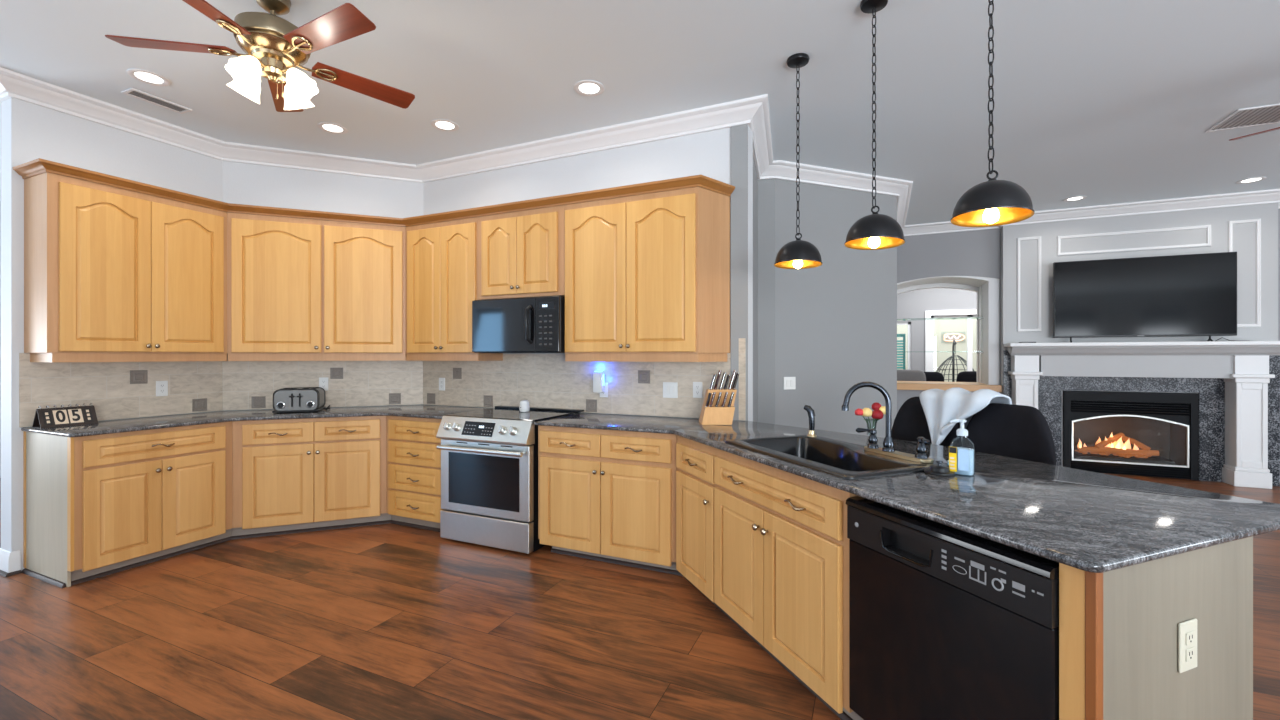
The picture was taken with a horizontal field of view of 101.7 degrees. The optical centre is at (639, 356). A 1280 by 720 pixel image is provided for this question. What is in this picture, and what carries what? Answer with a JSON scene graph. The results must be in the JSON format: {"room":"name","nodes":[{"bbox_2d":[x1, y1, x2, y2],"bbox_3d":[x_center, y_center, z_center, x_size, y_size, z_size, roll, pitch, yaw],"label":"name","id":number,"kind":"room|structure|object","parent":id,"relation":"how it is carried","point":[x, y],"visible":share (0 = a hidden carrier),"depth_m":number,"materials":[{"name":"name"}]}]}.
{"room":"kitchen","nodes":[
{"label":"kitchen","id":0,"kind":"room"},
{"bbox_2d":[0,201,0,477],"bbox_3d":[-7.056,-0.185,6.263,0.150,3.100,11.350,0,0,24],"label":"wall","id":1,"kind":"structure","parent":0,"point":[0,201],"depth_m":5.84,"materials":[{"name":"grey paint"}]},
{"bbox_2d":[1,97,752,570],"bbox_3d":[-1.687,-0.185,4.262,4.921,3.100,1.628,0,0,-5],"label":"wall","id":2,"kind":"structure","parent":0,"point":[29,131],"depth_m":3.87,"materials":[{"name":"grey paint"}]},
{"bbox_2d":[0,548,20,572],"bbox_3d":[-3.249,1.294,5.002,0.194,0.140,3.766,0,0,24],"label":"baseboard","id":3,"kind":"structure","parent":2,"relation":"attached to","point":[9,561],"depth_m":3.27,"materials":[{"name":"white paint"}]},
{"bbox_2d":[0,570,21,576],"bbox_3d":[-3.253,1.355,4.994,0.228,0.018,3.784,0,0,24],"label":"trim","id":4,"kind":"structure","parent":2,"relation":"attached to","point":[2,573],"depth_m":3.25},
{"bbox_2d":[19,353,222,426],"bbox_3d":[-3.686,0.214,3.804,0.013,0.470,1.126,0,0,24],"label":"tile backsplash","id":5,"kind":"structure","parent":2,"relation":"attached to","point":[116,390],"depth_m":3.73,"materials":[{"name":"beige tile"}]},
{"bbox_2d":[156,381,167,395],"bbox_3d":[-3.615,0.244,3.945,0.009,0.116,0.072,0,0,24],"label":"wall outlet","id":6,"kind":"object","parent":5,"relation":"attached to","point":[161,386],"visible":1,"depth_m":3.94,"materials":[{"name":"white plastic"}]},
{"bbox_2d":[24,172,226,361],"bbox_3d":[-3.516,-0.542,3.742,0.374,1.161,1.108,0,0,24],"label":"upper cabinet","id":7,"kind":"object","parent":2,"relation":"attached to","point":[112,274],"visible":1,"depth_m":3.47,"materials":[{"name":"brown wood"}]},
{"bbox_2d":[22,520,439,587],"bbox_3d":[-2.703,1.353,3.724,2.539,0.022,0.598,0,0,-25],"label":"trim","id":8,"kind":"structure","parent":2,"relation":"attached to","point":[26,571],"depth_m":3.72,"materials":[{"name":"wood"}]},
{"bbox_2d":[227,212,322,360],"bbox_3d":[-3.031,-0.542,4.290,0.780,1.161,0.374,0,0,-21],"label":"upper cabinet","id":9,"kind":"object","parent":2,"relation":"attached to","point":[275,263],"visible":0.98,"depth_m":4.17,"materials":[{"name":"brown wood"}]},
{"bbox_2d":[223,361,422,409],"bbox_3d":[-2.742,0.214,4.595,1.531,0.470,0.013,0,0,-21],"label":"tile backsplash","id":10,"kind":"structure","parent":2,"relation":"attached to","point":[247,385],"depth_m":4.60,"materials":[{"name":"beige tile"}]},
{"bbox_2d":[319,377,327,390],"bbox_3d":[-2.775,0.244,4.575,0.072,0.116,0.009,0,0,-21],"label":"wall outlet","id":11,"kind":"object","parent":10,"relation":"attached to","point":[323,381],"visible":0.94,"depth_m":4.57,"materials":[{"name":"white plastic"}]},
{"bbox_2d":[323,220,405,360],"bbox_3d":[-2.313,-0.542,4.567,0.757,1.161,0.374,0,0,-21],"label":"upper cabinet","id":12,"kind":"object","parent":2,"relation":"attached to","point":[364,265],"visible":0.98,"depth_m":4.40,"materials":[{"name":"brown wood"}]},
{"bbox_2d":[406,217,502,360],"bbox_3d":[-1.678,-0.542,4.518,0.926,1.161,0.374,0,0,24],"label":"upper cabinet","id":13,"kind":"object","parent":2,"relation":"attached to","point":[442,257],"visible":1,"depth_m":4.35,"materials":[{"name":"brown wood"}]},
{"bbox_2d":[478,205,564,299],"bbox_3d":[-0.879,-0.789,4.164,0.820,0.667,0.374,0,0,24],"label":"upper cabinet","id":14,"kind":"object","parent":2,"relation":"attached to","point":[521,254],"visible":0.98,"depth_m":4.00,"materials":[{"name":"brown wood"}]},
{"bbox_2d":[472,296,564,352],"bbox_3d":[-0.895,-0.235,4.122,0.809,0.421,0.441,0,0,24],"label":"microwave","id":15,"kind":"object","parent":14,"relation":"attached to","point":[527,324],"visible":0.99,"depth_m":3.95,"materials":[{"name":"black metal"}]},
{"bbox_2d":[539,315,551,344],"bbox_3d":[-0.698,-0.193,3.851,0.114,0.221,0.001,0,0,24],"label":"keypad","id":16,"kind":"object","parent":15,"relation":"attached to","point":[545,321],"depth_m":3.85,"materials":[{"name":"black plastic"}]},
{"bbox_2d":[423,338,745,419],"bbox_3d":[-0.644,0.162,4.257,3.022,0.575,0.013,0,0,24],"label":"tile backsplash","id":17,"kind":"structure","parent":2,"relation":"attached to","point":[544,380],"depth_m":4.20,"materials":[{"name":"beige tile"}]},
{"bbox_2d":[439,378,444,390],"bbox_3d":[-1.812,0.256,4.768,0.072,0.116,0.009,0,0,24],"label":"wall outlet","id":18,"kind":"object","parent":17,"relation":"attached to","point":[441,380],"visible":1,"depth_m":4.76,"materials":[{"name":"white plastic"}]},
{"bbox_2d":[593,371,603,392],"bbox_3d":[-0.323,0.201,4.078,0.084,0.168,0.045,0,0,24],"label":"plug","id":19,"kind":"object","parent":17,"relation":"attached to","point":[598,376],"visible":1,"depth_m":4.06,"materials":[{"name":"white plastic"}]},
{"bbox_2d":[600,383,607,396],"bbox_3d":[-0.284,0.265,4.090,0.072,0.116,0.009,0,0,24],"label":"wall outlet","id":20,"kind":"object","parent":17,"relation":"attached to","point":[605,393],"visible":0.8,"depth_m":4.08,"materials":[{"name":"white plastic"}]},
{"bbox_2d":[663,382,677,397],"bbox_3d":[0.223,0.252,3.863,0.116,0.116,0.012,0,0,24],"label":"wall switch","id":21,"kind":"object","parent":17,"relation":"attached to","point":[670,389],"visible":1,"depth_m":3.86,"materials":[{"name":"white plastic"}]},
{"bbox_2d":[693,382,702,397],"bbox_3d":[0.418,0.244,3.778,0.072,0.116,0.009,0,0,24],"label":"wall outlet","id":22,"kind":"object","parent":17,"relation":"attached to","point":[697,386],"visible":1,"depth_m":3.77,"materials":[{"name":"white plastic"}]},
{"bbox_2d":[0,67,1279,235],"bbox_3d":[3.272,-1.678,5.285,15.263,0.114,3.669,0,0,-3],"label":"trim","id":23,"kind":"structure","parent":2,"relation":"attached to","point":[752,111],"depth_m":4.33,"materials":[{"name":"white paint"}]},
{"bbox_2d":[565,187,729,361],"bbox_3d":[0.031,-0.542,3.760,1.169,1.161,0.374,0,0,24],"label":"upper cabinet","id":24,"kind":"object","parent":2,"relation":"attached to","point":[647,276],"visible":1,"depth_m":3.61,"materials":[{"name":"brown wood"}]},
{"bbox_2d":[13,158,734,226],"bbox_3d":[-1.666,-1.153,3.914,4.610,0.060,1.321,0,0,-4],"label":"crown molding","id":25,"kind":"structure","parent":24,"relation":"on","point":[38,166],"depth_m":3.79,"materials":[{"name":"brown wood"}]},
{"bbox_2d":[551,548,852,719],"bbox_3d":[0.265,1.353,2.894,0.464,0.022,2.274,0,0,-39],"label":"trim","id":26,"kind":"structure","parent":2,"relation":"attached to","point":[843,716],"depth_m":3.26,"materials":[{"name":"wood"}]},
{"bbox_2d":[0,0,1279,224],"bbox_3d":[1.376,-1.796,3.751,17.600,0.120,13.900,0,0,24],"label":"ceiling","id":27,"kind":"structure","parent":0,"point":[1106,102],"depth_m":3.25,"materials":[{"name":"white paint"}]},
{"bbox_2d":[127,69,170,85],"bbox_3d":[-3.056,-1.732,3.245,0.200,0.006,0.200,0,0,24],"label":"recessed light","id":28,"kind":"object","parent":27,"relation":"in","point":[145,76],"visible":1,"depth_m":3.24,"materials":[{"name":"white paint"}]},
{"bbox_2d":[121,88,191,113],"bbox_3d":[-3.278,-1.731,3.546,0.136,0.007,0.330,0,0,24],"label":"ceiling vent","id":29,"kind":"object","parent":27,"relation":"in","point":[132,92],"visible":1,"depth_m":3.54,"materials":[{"name":"white metal"}]},
{"bbox_2d":[105,0,414,111],"bbox_3d":[-1.735,-1.485,2.494,1.239,0.499,1.284,0,0,24],"label":"ceiling fan","id":30,"kind":"object","parent":27,"relation":"hanging from","point":[274,47],"visible":1,"depth_m":2.44,"materials":[{"name":"brown wood"}]},
{"bbox_2d":[317,122,347,133],"bbox_3d":[-2.336,-1.732,3.965,0.200,0.006,0.200,0,0,24],"label":"recessed light","id":31,"kind":"object","parent":27,"relation":"in","point":[333,128],"visible":1,"depth_m":3.96,"materials":[{"name":"white paint"}]},
{"bbox_2d":[431,119,458,130],"bbox_3d":[-1.464,-1.732,3.915,0.200,0.006,0.200,0,0,24],"label":"recessed light","id":32,"kind":"object","parent":27,"relation":"in","point":[441,124],"visible":1,"depth_m":3.91,"materials":[{"name":"white paint"}]},
{"bbox_2d":[574,80,604,95],"bbox_3d":[-0.329,-1.732,3.374,0.200,0.006,0.200,0,0,24],"label":"recessed light","id":33,"kind":"object","parent":27,"relation":"in","point":[585,87],"visible":1,"depth_m":3.37,"materials":[{"name":"white paint"}]},
{"bbox_2d":[774,53,822,268],"bbox_3d":[0.923,-1.124,3.045,0.271,1.222,0.272,0,0,24],"label":"pendant light","id":34,"kind":"object","parent":27,"relation":"hanging from","point":[797,254],"visible":1,"depth_m":3.02,"materials":[{"name":"black metal"}]},
{"bbox_2d":[844,0,904,249],"bbox_3d":[1.144,-1.132,2.548,0.272,1.206,0.272,0,0,24],"label":"pendant light","id":35,"kind":"object","parent":27,"relation":"hanging from","point":[875,231],"visible":1,"depth_m":2.54,"materials":[{"name":"black metal"}]},
{"bbox_2d":[950,0,1034,226],"bbox_3d":[1.367,-1.126,2.032,0.272,1.217,0.272,0,0,24],"label":"pendant light","id":36,"kind":"object","parent":27,"relation":"hanging from","point":[992,202],"visible":1,"depth_m":2.02,"materials":[{"name":"black metal"}]},
{"bbox_2d":[1063,196,1086,201],"bbox_3d":[4.787,-1.732,5.738,0.200,0.006,0.200,0,0,24],"label":"recessed light","id":37,"kind":"object","parent":27,"relation":"in","point":[1075,198],"visible":1,"depth_m":5.73,"materials":[{"name":"white paint"}]},
{"bbox_2d":[1205,104,1279,132],"bbox_3d":[4.468,-1.731,3.768,0.400,0.007,0.400,0,0,24],"label":"ceiling vent","id":38,"kind":"object","parent":27,"relation":"in","point":[1269,114],"visible":1,"depth_m":3.80,"materials":[{"name":"white metal"}]},
{"bbox_2d":[1236,177,1266,183],"bbox_3d":[6.020,-1.732,5.136,0.200,0.006,0.200,0,0,24],"label":"recessed light","id":39,"kind":"object","parent":27,"relation":"in","point":[1254,179],"visible":1,"depth_m":5.14,"materials":[{"name":"white paint"}]},
{"bbox_2d":[1229,127,1279,140],"bbox_3d":[4.275,-1.488,2.860,1.238,0.494,1.284,0,0,24],"label":"ceiling fan","id":40,"kind":"object","parent":27,"relation":"hanging from","point":[1249,135],"visible":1,"depth_m":3.35,"materials":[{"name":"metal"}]},
{"bbox_2d":[0,473,1279,719],"bbox_3d":[2.126,1.425,5.442,17.600,0.120,17.600,0,0,24],"label":"floor","id":41,"kind":"structure","parent":0,"point":[389,621],"depth_m":2.49,"materials":[{"name":"red wood"}]},
{"bbox_2d":[23,421,231,587],"bbox_3d":[-3.377,0.920,3.679,0.679,0.888,1.110,0,0,24],"label":"base cabinet","id":42,"kind":"object","parent":41,"relation":"on","point":[94,504],"visible":0.99,"depth_m":3.28,"materials":[{"name":"brown wood"}]},
{"bbox_2d":[231,416,390,535],"bbox_3d":[-2.622,0.920,4.284,1.538,0.888,0.679,0,0,-21],"label":"base cabinet","id":43,"kind":"object","parent":41,"relation":"on","point":[288,474],"visible":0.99,"depth_m":3.99,"materials":[{"name":"brown wood"}]},
{"bbox_2d":[21,404,490,436],"bbox_3d":[-2.625,0.463,4.042,2.967,0.024,1.221,0,0,-25],"label":"countertop","id":44,"kind":"structure","parent":43,"relation":"on","point":[417,411],"depth_m":3.90,"materials":[{"name":"grey stone"}]},
{"bbox_2d":[32,403,97,427],"bbox_3d":[-3.733,0.381,3.393,0.124,0.138,0.264,0,0,24],"label":"calendar","id":45,"kind":"object","parent":44,"relation":"on","point":[48,417],"visible":1,"depth_m":3.36,"materials":[{"name":"black wood"}]},
{"bbox_2d":[272,387,329,412],"bbox_3d":[-2.740,0.355,4.255,0.377,0.190,0.300,0,0,-21],"label":"toaster","id":46,"kind":"object","parent":44,"relation":"on","point":[298,399],"visible":1,"depth_m":4.14,"materials":[{"name":"metal"}]},
{"bbox_2d":[387,416,442,527],"bbox_3d":[-1.754,0.920,4.385,0.895,0.888,0.679,0,0,24],"label":"base cabinet","id":47,"kind":"object","parent":41,"relation":"on","point":[413,455],"visible":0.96,"depth_m":4.06,"materials":[{"name":"brown wood"}]},
{"bbox_2d":[436,406,583,553],"bbox_3d":[-0.979,0.895,3.989,0.837,0.938,0.752,0,0,24],"label":"range","id":48,"kind":"object","parent":41,"relation":"on","point":[489,457],"visible":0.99,"depth_m":3.69,"materials":[{"name":"silver metal"}]},
{"bbox_2d":[446,408,578,420],"bbox_3d":[-0.974,0.445,4.034,0.803,0.008,0.630,0,0,24],"label":"cooktop","id":49,"kind":"object","parent":48,"relation":"in","point":[493,414],"depth_m":3.94,"materials":[{"name":"black glass"}]},
{"bbox_2d":[519,400,529,411],"bbox_3d":[-0.914,0.394,4.127,0.080,0.092,0.080,0,0,16],"label":"ceramic jar","id":50,"kind":"object","parent":48,"relation":"on","point":[524,406],"visible":1,"depth_m":4.10,"materials":[{"name":"white ceramic"}]},
{"bbox_2d":[538,425,676,569],"bbox_3d":[-0.007,0.920,3.610,1.272,0.888,0.679,0,0,24],"label":"base cabinet","id":51,"kind":"object","parent":41,"relation":"on","point":[611,494],"visible":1,"depth_m":3.37,"materials":[{"name":"brown wood"}]},
{"bbox_2d":[676,436,716,601],"bbox_3d":[0.525,0.920,3.175,0.655,0.888,0.734,0,0,-21],"label":"base cabinet","id":52,"kind":"object","parent":41,"relation":"on","point":[695,485],"visible":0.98,"depth_m":2.93,"materials":[{"name":"brown wood"}]},
{"bbox_2d":[714,449,862,719],"bbox_3d":[0.827,0.920,2.390,0.655,0.888,0.948,0,0,-21],"label":"base cabinet","id":53,"kind":"object","parent":41,"relation":"on","point":[781,542],"visible":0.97,"depth_m":2.15,"materials":[{"name":"brown wood"}]},
{"bbox_2d":[534,413,1279,572],"bbox_3d":[0.645,0.463,2.771,1.319,0.024,3.581,0,0,-35],"label":"countertop","id":54,"kind":"structure","parent":53,"relation":"on","point":[1094,522],"depth_m":1.63,"materials":[{"name":"grey stone"}]},
{"bbox_2d":[699,389,736,424],"bbox_3d":[0.531,0.339,3.515,0.251,0.222,0.195,0,0,0],"label":"knife block","id":55,"kind":"object","parent":54,"relation":"on","point":[713,415],"visible":0.82,"depth_m":3.45,"materials":[{"name":"brown wood"}]},
{"bbox_2d":[725,435,948,478],"bbox_3d":[0.858,0.559,2.417,0.562,0.241,0.904,0,0,-21],"label":"sink","id":56,"kind":"object","parent":54,"relation":"in","point":[846,460],"visible":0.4,"depth_m":2.45,"materials":[{"name":"black"}]},
{"bbox_2d":[804,405,816,436],"bbox_3d":[0.936,0.353,2.865,0.051,0.170,0.068,0,0,-41],"label":"sprayer","id":57,"kind":"object","parent":56,"relation":"on","point":[811,414],"visible":1,"depth_m":2.85,"materials":[{"name":"black metal"}]},
{"bbox_2d":[865,418,877,435],"bbox_3d":[1.313,0.403,2.956,0.068,0.095,0.067,0,0,24],"label":"flower vase","id":58,"kind":"object","parent":54,"relation":"on","point":[868,434],"visible":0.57,"depth_m":2.95,"materials":[{"name":"clear glass"}]},
{"bbox_2d":[855,408,871,428],"bbox_3d":[1.264,0.368,2.946,0.099,0.144,0.048,0,0,0],"label":"rose","id":59,"kind":"object","parent":58,"relation":"in","point":[859,412],"visible":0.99,"depth_m":2.93,"materials":[{"name":"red plant"}]},
{"bbox_2d":[862,408,872,428],"bbox_3d":[1.283,0.366,2.946,0.073,0.148,0.060,0,0,-44],"label":"rose","id":60,"kind":"object","parent":58,"relation":"in","point":[867,412],"visible":0.96,"depth_m":2.92,"materials":[{"name":"beige plant"}]},
{"bbox_2d":[871,409,882,428],"bbox_3d":[1.331,0.370,2.928,0.064,0.140,0.066,0,0,-21],"label":"rose","id":61,"kind":"object","parent":58,"relation":"in","point":[877,414],"visible":0.99,"depth_m":2.91,"materials":[{"name":"red plant"}]},
{"bbox_2d":[842,382,933,462],"bbox_3d":[1.110,0.277,2.306,0.176,0.324,0.381,0,0,-40],"label":"faucet","id":62,"kind":"object","parent":54,"relation":"on","point":[888,449],"visible":1,"depth_m":2.33,"materials":[{"name":"black metal"}]},
{"bbox_2d":[924,460,954,476],"bbox_3d":[1.147,0.425,1.998,0.104,0.050,0.103,0,0,24],"label":"strainer","id":63,"kind":"object","parent":54,"relation":"on","point":[937,470],"visible":1,"depth_m":1.97,"materials":[{"name":"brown metal"}]},
{"bbox_2d":[949,419,974,475],"bbox_3d":[1.226,0.344,1.984,0.080,0.211,0.054,0,0,44],"label":"soap bottle","id":64,"kind":"object","parent":54,"relation":"on","point":[961,460],"visible":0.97,"depth_m":1.97,"materials":[{"name":"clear plastic"}]},
{"bbox_2d":[897,369,925,380],"bbox_3d":[4.395,0.790,8.623,0.500,1.151,0.545,0,0,16],"label":"dining chair","id":65,"kind":"object","parent":41,"relation":"on","point":[906,374],"visible":0.22,"depth_m":8.36,"materials":[{"name":"grey fabric"}]},
{"bbox_2d":[892,397,960,446],"bbox_3d":[1.481,0.801,2.914,0.461,1.129,0.444,0,0,-21],"label":"counter stool","id":66,"kind":"object","parent":41,"relation":"on","point":[910,423],"visible":0.13,"depth_m":3.04,"materials":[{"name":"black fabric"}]},
{"bbox_2d":[919,387,1011,444],"bbox_3d":[1.707,0.353,2.761,0.236,0.373,0.425,0,0,-21],"label":"towel","id":67,"kind":"object","parent":66,"relation":"hanging from","point":[940,407],"visible":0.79,"depth_m":2.74,"materials":[{"name":"white fabric"}]},
{"bbox_2d":[924,372,943,381],"bbox_3d":[5.009,0.815,9.084,0.500,1.101,0.545,0,0,30],"label":"dining chair","id":68,"kind":"object","parent":41,"relation":"on","point":[930,376],"visible":0.11,"depth_m":8.80,"materials":[{"name":"black fabric"}]},
{"bbox_2d":[845,496,1058,719],"bbox_3d":[1.132,0.928,1.639,0.626,0.863,0.657,0,0,-21],"label":"dishwasher","id":69,"kind":"object","parent":41,"relation":"on","point":[946,622],"visible":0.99,"depth_m":1.49,"materials":[{"name":"black metal"}]},
{"bbox_2d":[862,497,1058,562],"bbox_3d":[1.158,0.880,1.649,0.570,0.768,0.637,0,0,-21],"label":"tub","id":70,"kind":"object","parent":69,"relation":"in","point":[920,549],"depth_m":1.61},
{"bbox_2d":[954,557,1005,584],"bbox_3d":[0.902,0.575,1.387,0.001,0.054,0.141,0,0,-21],"label":"print","id":71,"kind":"object","parent":69,"relation":"attached to","point":[974,564],"depth_m":1.39},
{"bbox_2d":[1012,581,1043,597],"bbox_3d":[0.946,0.578,1.273,0.001,0.030,0.072,0,0,-21],"label":"print","id":72,"kind":"object","parent":69,"relation":"attached to","point":[1016,585],"depth_m":1.29},
{"bbox_2d":[936,340,973,381],"bbox_3d":[6.394,0.514,10.572,1.000,1.701,1.000,0,0,24],"label":"hanging egg chair","id":73,"kind":"object","parent":41,"relation":"on","point":[953,356],"visible":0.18,"depth_m":10.78,"materials":[{"name":"black metal"}]},
{"bbox_2d":[936,355,973,381],"bbox_3d":[6.410,0.465,10.608,0.734,0.971,0.611,0,0,24],"label":"basket","id":74,"kind":"object","parent":73,"relation":"on","point":[953,356],"depth_m":10.70,"materials":[{"name":"black metal"}]},
{"bbox_2d":[956,371,976,381],"bbox_3d":[5.293,0.800,8.334,0.500,1.131,0.545,0,0,20],"label":"dining chair","id":75,"kind":"object","parent":41,"relation":"on","point":[965,376],"visible":0.16,"depth_m":8.12,"materials":[{"name":"black fabric"}]},
{"bbox_2d":[961,403,1056,464],"bbox_3d":[1.644,0.801,2.489,0.461,1.129,0.444,0,0,-21],"label":"counter stool","id":76,"kind":"object","parent":41,"relation":"on","point":[1023,432],"visible":0.25,"depth_m":2.53,"materials":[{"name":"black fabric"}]},
{"bbox_2d":[1063,391,1198,479],"bbox_3d":[5.690,0.887,6.188,1.184,0.950,0.485,0,0,24],"label":"gas fireplace","id":77,"kind":"object","parent":41,"relation":"on","point":[1137,439],"visible":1,"depth_m":6.08,"materials":[{"name":"black metal"}]},
{"bbox_2d":[1074,452,1174,464],"bbox_3d":[5.682,1.225,6.194,0.910,0.078,0.280,0,0,24],"label":"tray","id":78,"kind":"object","parent":77,"relation":"on","point":[1077,455],"depth_m":6.10,"materials":[{"name":"metal"}]},
{"bbox_2d":[1059,536,1252,719],"bbox_3d":[0.937,0.920,2.289,0.682,0.888,2.174,0,0,-21],"label":"peninsula end panel","id":79,"kind":"object","parent":41,"relation":"on","point":[1118,628],"visible":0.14,"depth_m":1.24,"materials":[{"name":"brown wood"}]},
{"bbox_2d":[1178,618,1196,672],"bbox_3d":[1.344,0.710,1.278,0.075,0.120,0.009,0,0,-21],"label":"wall outlet","id":80,"kind":"object","parent":79,"relation":"attached to","point":[1187,630],"visible":1,"depth_m":1.27,"materials":[{"name":"beige plastic"}]},
{"bbox_2d":[1186,631,1193,645],"bbox_3d":[1.345,0.690,1.275,0.034,0.030,0.002,0,0,-21],"label":"socket","id":81,"kind":"object","parent":80,"relation":"attached to","point":[1189,634],"depth_m":1.27,"materials":[{"name":"beige plastic"}]},
{"bbox_2d":[1186,647,1193,661],"bbox_3d":[1.345,0.730,1.275,0.034,0.030,0.002,0,0,-21],"label":"socket","id":82,"kind":"object","parent":80,"relation":"attached to","point":[1189,650],"depth_m":1.27,"materials":[{"name":"beige plastic"}]},
{"bbox_2d":[731,124,896,437],"bbox_3d":[1.405,-0.185,4.756,2.579,3.100,0.800,0,0,-42],"label":"wall","id":83,"kind":"structure","parent":0,"point":[831,326],"depth_m":4.91,"materials":[{"name":"grey paint"}]},
{"bbox_2d":[784,377,795,389],"bbox_3d":[1.383,0.249,4.811,0.130,0.116,0.012,0,0,-21],"label":"wall switch","id":84,"kind":"object","parent":83,"relation":"attached to","point":[789,382],"visible":1,"depth_m":4.81,"materials":[{"name":"white plastic"}]},
{"bbox_2d":[897,288,976,371],"bbox_3d":[5.534,-0.185,9.422,6.000,3.100,0.140,0,0,24],"label":"wall","id":85,"kind":"structure","parent":0,"point":[910,304],"depth_m":9.52,"materials":[{"name":"grey paint"}]},
{"bbox_2d":[897,322,910,369],"bbox_3d":[4.851,0.115,9.720,0.350,1.500,0.070,0,0,24],"label":"window","id":86,"kind":"structure","parent":85,"relation":"in","point":[898,323],"depth_m":9.63,"materials":[{"name":"white paint"}]},
{"bbox_2d":[925,309,976,371],"bbox_3d":[5.980,0.270,9.133,1.730,2.190,0.024,0,0,24],"label":"trim","id":87,"kind":"structure","parent":85,"relation":"attached to","point":[928,314],"depth_m":9.44,"materials":[{"name":"white paint"}]},
{"bbox_2d":[931,314,976,371],"bbox_3d":[6.011,0.309,9.204,1.550,2.090,0.070,0,0,24],"label":"door","id":88,"kind":"structure","parent":85,"relation":"in","point":[969,320],"depth_m":9.25,"materials":[{"name":"white paint"}]},
{"bbox_2d":[897,318,976,381],"bbox_3d":[6.854,-0.336,12.397,6.200,3.400,0.150,0,0,24],"label":"wall","id":89,"kind":"structure","parent":0,"point":[942,327],"depth_m":12.16,"materials":[{"name":"beige paint"}]},
{"bbox_2d":[897,334,904,369],"bbox_3d":[5.024,0.465,10.245,0.340,1.800,0.030,0,0,24],"label":"shutter","id":90,"kind":"object","parent":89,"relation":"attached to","point":[898,335],"visible":0.15,"depth_m":10.20,"materials":[{"name":"teal paint"}]},
{"bbox_2d":[897,283,978,381],"bbox_3d":[4.405,-0.185,7.495,2.300,3.100,0.099,0,0,24],"label":"wall","id":91,"kind":"structure","parent":0,"point":[934,285],"depth_m":7.41,"materials":[{"name":"white paint"}]},
{"bbox_2d":[897,228,1000,392],"bbox_3d":[4.011,-0.185,6.863,1.230,3.100,0.024,0,0,24],"label":"wall","id":92,"kind":"structure","parent":0,"point":[975,252],"depth_m":6.81,"materials":[{"name":"grey paint"}]},
{"bbox_2d":[897,276,998,384],"bbox_3d":[4.148,-0.185,7.173,1.230,3.100,0.654,0,0,24],"label":"lining","id":93,"kind":"object","parent":92,"relation":"in","point":[990,286],"visible":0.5,"depth_m":6.74,"materials":[{"name":"white paint"}]},
{"bbox_2d":[897,317,982,320],"bbox_3d":[4.144,-0.511,7.282,1.074,0.028,0.300,0,0,24],"label":"glass shelf","id":94,"kind":"object","parent":93,"relation":"attached to","point":[950,318],"visible":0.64,"depth_m":7.27,"materials":[{"name":"white"}]},
{"bbox_2d":[897,381,1001,441],"bbox_3d":[4.129,0.840,7.129,1.218,0.950,0.789,0,0,24],"label":"countertop","id":95,"kind":"structure","parent":93,"relation":"attached to","point":[906,390],"depth_m":6.95,"materials":[{"name":"brown wood"}]},
{"bbox_2d":[981,286,981,382],"bbox_3d":[4.634,-0.296,7.073,0.008,1.319,0.016,0,0,24],"label":"track","id":96,"kind":"object","parent":93,"relation":"attached to","point":[981,286],"visible":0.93,"depth_m":7.07,"materials":[{"name":"silver metal"}]},
{"bbox_2d":[1001,203,1277,466],"bbox_3d":[5.795,-0.185,6.374,2.428,3.100,0.820,0,0,24],"label":"wall","id":97,"kind":"structure","parent":0,"point":[1244,234],"depth_m":5.98,"materials":[{"name":"white paint"}]},
{"bbox_2d":[1017,236,1040,331],"bbox_3d":[4.758,-0.879,6.375,0.245,1.157,0.018,0,0,24],"label":"trim","id":98,"kind":"structure","parent":97,"relation":"attached to","point":[1037,237],"depth_m":6.37,"materials":[{"name":"white paint"}]},
{"bbox_2d":[1057,225,1210,255],"bbox_3d":[5.634,-1.323,5.986,1.363,0.236,0.018,0,0,24],"label":"trim","id":99,"kind":"structure","parent":97,"relation":"attached to","point":[1208,227],"depth_m":5.96,"materials":[{"name":"white paint"}]},
{"bbox_2d":[1003,341,1279,488],"bbox_3d":[5.563,0.605,5.853,2.426,1.520,0.320,0,0,24],"label":"fireplace mantel","id":100,"kind":"object","parent":97,"relation":"attached to","point":[1237,383],"visible":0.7,"depth_m":5.69,"materials":[{"name":"white wood"}]},
{"bbox_2d":[1004,341,1279,346],"bbox_3d":[5.563,-0.135,5.853,2.410,0.042,0.320,0,0,24],"label":"shelf","id":101,"kind":"object","parent":100,"relation":"attached to","point":[1200,343],"depth_m":5.66,"materials":[{"name":"white paint"}]},
{"bbox_2d":[1053,252,1236,342],"bbox_3d":[5.615,-0.632,5.858,1.570,0.953,0.166,0,0,24],"label":"television","id":102,"kind":"object","parent":100,"relation":"on","point":[1189,294],"visible":0.94,"depth_m":5.81,"materials":[{"name":"black glass"}]},
{"bbox_2d":[1228,219,1260,326],"bbox_3d":[6.497,-0.889,5.603,0.253,1.156,0.018,0,0,24],"label":"trim","id":103,"kind":"structure","parent":97,"relation":"attached to","point":[1258,221],"depth_m":5.56,"materials":[{"name":"white paint"}]},
{"bbox_2d":[1278,209,1279,340],"bbox_3d":[8.961,-0.185,4.952,4.509,3.100,0.150,0,0,24],"label":"wall","id":104,"kind":"structure","parent":0,"point":[1278,209],"depth_m":5.73,"materials":[{"name":"grey paint"}]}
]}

